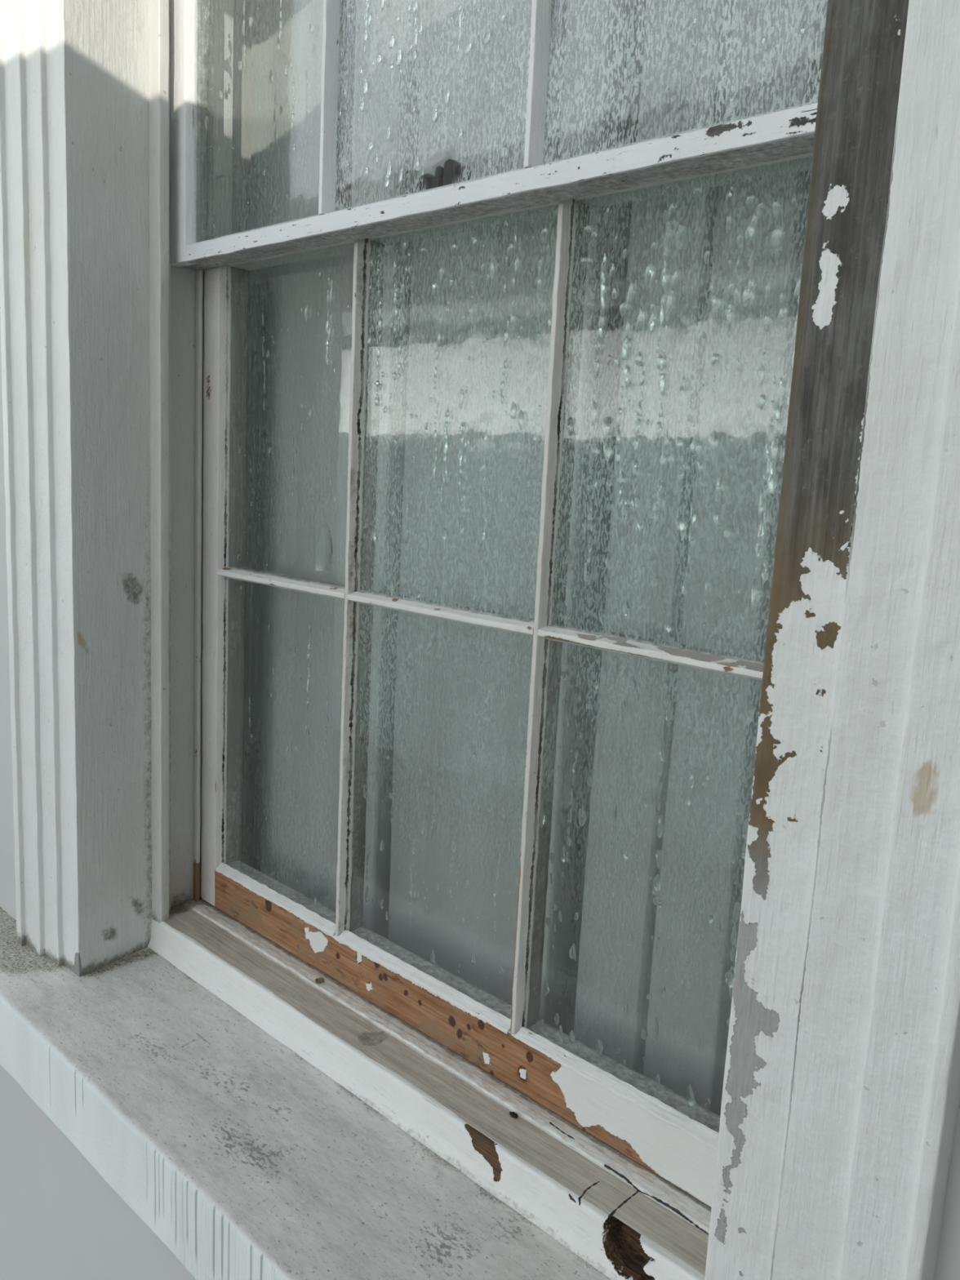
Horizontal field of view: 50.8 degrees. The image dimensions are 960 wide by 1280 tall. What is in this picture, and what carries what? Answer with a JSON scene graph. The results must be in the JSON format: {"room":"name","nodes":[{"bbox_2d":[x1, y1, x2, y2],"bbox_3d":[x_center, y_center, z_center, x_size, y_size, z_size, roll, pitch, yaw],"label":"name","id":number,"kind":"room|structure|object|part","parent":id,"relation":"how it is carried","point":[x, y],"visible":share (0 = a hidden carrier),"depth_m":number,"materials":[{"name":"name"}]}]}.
{"room":"house exterior","nodes":[
{"label":"house exterior","id":0,"kind":"room"},
{"bbox_2d":[0,1064,196,1279],"bbox_3d":[-0.194,0.984,1.338,9.001,0.811,0.523,12,13,43],"label":"wall","id":1,"kind":"structure","parent":0,"point":[60,1219],"depth_m":1.27,"materials":[{"name":"white paint"}]},
{"bbox_2d":[0,906,612,1279],"bbox_3d":[-0.283,0.534,1.220,3.101,0.108,0.342,12,13,43],"label":"window ledge","id":2,"kind":"object","parent":1,"relation":"on","point":[246,1160],"visible":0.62,"depth_m":1.05,"materials":[{"name":"paint"}]},
{"bbox_2d":[0,316,959,1279],"bbox_3d":[-0.066,-1.015,1.039,9.000,3.240,0.440,12,13,43],"label":"wall","id":3,"kind":"structure","parent":0,"point":[7,873],"depth_m":1.44,"materials":[{"name":"white paint"}]},
{"bbox_2d":[0,0,170,977],"bbox_3d":[-0.500,-0.500,1.292,0.153,1.900,0.168,12,13,43],"label":"trim","id":4,"kind":"structure","parent":3,"relation":"attached to","point":[75,268],"depth_m":1.29,"materials":[{"name":"white wood"}]},
{"bbox_2d":[231,0,252,746],"bbox_3d":[-0.360,-0.474,1.486,0.070,2.000,0.300,12,13,43],"label":"trim","id":5,"kind":"structure","parent":3,"relation":"attached to","point":[242,81],"depth_m":1.41,"materials":[{"name":"paint"}]},
{"bbox_2d":[704,0,959,1279],"bbox_3d":[0.278,-0.341,0.557,0.157,1.900,0.165,12,13,43],"label":"trim","id":6,"kind":"structure","parent":3,"relation":"attached to","point":[841,1094],"depth_m":0.56,"materials":[{"name":"white wood"}]},
{"bbox_3d":[0.079,-1.981,0.787,1.205,1.240,0.440,12,13,43],"label":"wall","id":7,"kind":"structure","parent":0,"visible":0},
{"bbox_2d":[147,0,828,1279],"bbox_3d":[-0.036,-0.433,1.017,1.046,1.897,0.149,12,13,43],"label":"window","id":8,"kind":"structure","parent":7,"relation":"in","point":[619,1215],"depth_m":1.06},
{"bbox_2d":[315,977,324,983],"bbox_3d":[-0.200,0.426,1.265,0.009,0.007,0.008,12,13,43],"label":"paint curl","id":9,"kind":"object","parent":8,"relation":"on","point":[321,980],"visible":1,"depth_m":1.26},
{"bbox_3d":[-0.082,0.478,1.166,0.989,0.048,0.149,12,13,43],"label":"timber sill","id":10,"kind":"part","parent":8,"relation":"part of","materials":[{"name":"white wood"}]},
{"bbox_3d":[-0.048,-0.649,0.969,0.285,0.414,0.003,12,13,43],"label":"glass pane","id":11,"kind":"part","parent":8,"relation":"part of","materials":[{"name":"clear glass"}]},
{"bbox_3d":[-0.047,-0.489,1.069,0.022,0.022,0.010,12,13,43],"label":"lever","id":12,"kind":"part","parent":8,"relation":"part of","materials":[{"name":"grey metal"}]},
{"bbox_3d":[-0.054,0.183,1.143,0.285,0.419,0.003,12,13,43],"label":"glass pane","id":13,"kind":"part","parent":8,"relation":"part of","materials":[{"name":"clear glass"}]},
{"bbox_3d":[-0.034,-0.234,1.074,0.285,0.399,0.003,12,13,43],"label":"glass pane","id":14,"kind":"part","parent":8,"relation":"part of","materials":[{"name":"clear glass"}]},
{"bbox_3d":[-0.054,0.420,1.183,0.880,0.064,0.045,12,13,43],"label":"rail","id":15,"kind":"part","parent":8,"relation":"part of","materials":[{"name":"white wood"}]},
{"bbox_3d":[-0.024,-0.881,0.933,0.960,0.936,0.045,12,13,43],"label":"upper sash","id":16,"kind":"part","parent":8,"relation":"part of","materials":[{"name":"clear glass"}]},
{"bbox_3d":[-0.046,-0.436,1.005,0.880,0.032,0.043,12,13,43],"label":"meeting rail","id":17,"kind":"part","parent":8,"relation":"part of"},
{"bbox_3d":[-0.032,-0.020,1.110,0.960,0.958,0.047,12,13,43],"label":"lower sash","id":18,"kind":"part","parent":8,"relation":"part of","materials":[{"name":"clear glass"}]},
{"bbox_2d":[509,1111,518,1118],"bbox_3d":[0.034,0.482,1.026,0.010,0.005,0.006,12,13,43],"label":"crumb","id":19,"kind":"object","parent":8,"relation":"on","point":[513,1114],"visible":1,"depth_m":1.02,"materials":[{"name":"black"}]},
{"bbox_3d":[-0.010,-0.447,1.041,0.879,0.036,0.042,12,13,43],"label":"meeting rail","id":20,"kind":"part","parent":8,"relation":"part of","materials":[{"name":"white wood"}]},
{"bbox_3d":[0.181,-0.190,0.870,0.288,0.399,0.003,12,13,43],"label":"glass pane","id":21,"kind":"part","parent":8,"relation":"part of","materials":[{"name":"clear glass"}]},
{"bbox_3d":[0.167,-0.605,0.766,0.288,0.414,0.003,12,13,43],"label":"glass pane","id":22,"kind":"part","parent":8,"relation":"part of","materials":[{"name":"clear glass"}]},
{"bbox_3d":[0.160,0.227,0.939,0.288,0.419,0.003,12,13,43],"label":"glass pane","id":23,"kind":"part","parent":8,"relation":"part of","materials":[{"name":"clear glass"}]},
{"bbox_2d":[241,0,827,1115],"bbox_3d":[0.072,-0.452,1.130,1.020,1.845,0.114,12,13,43],"label":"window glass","id":24,"kind":"object","parent":7,"relation":"hanging from","point":[584,992],"visible":0.6,"depth_m":1.14,"materials":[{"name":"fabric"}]}
]}

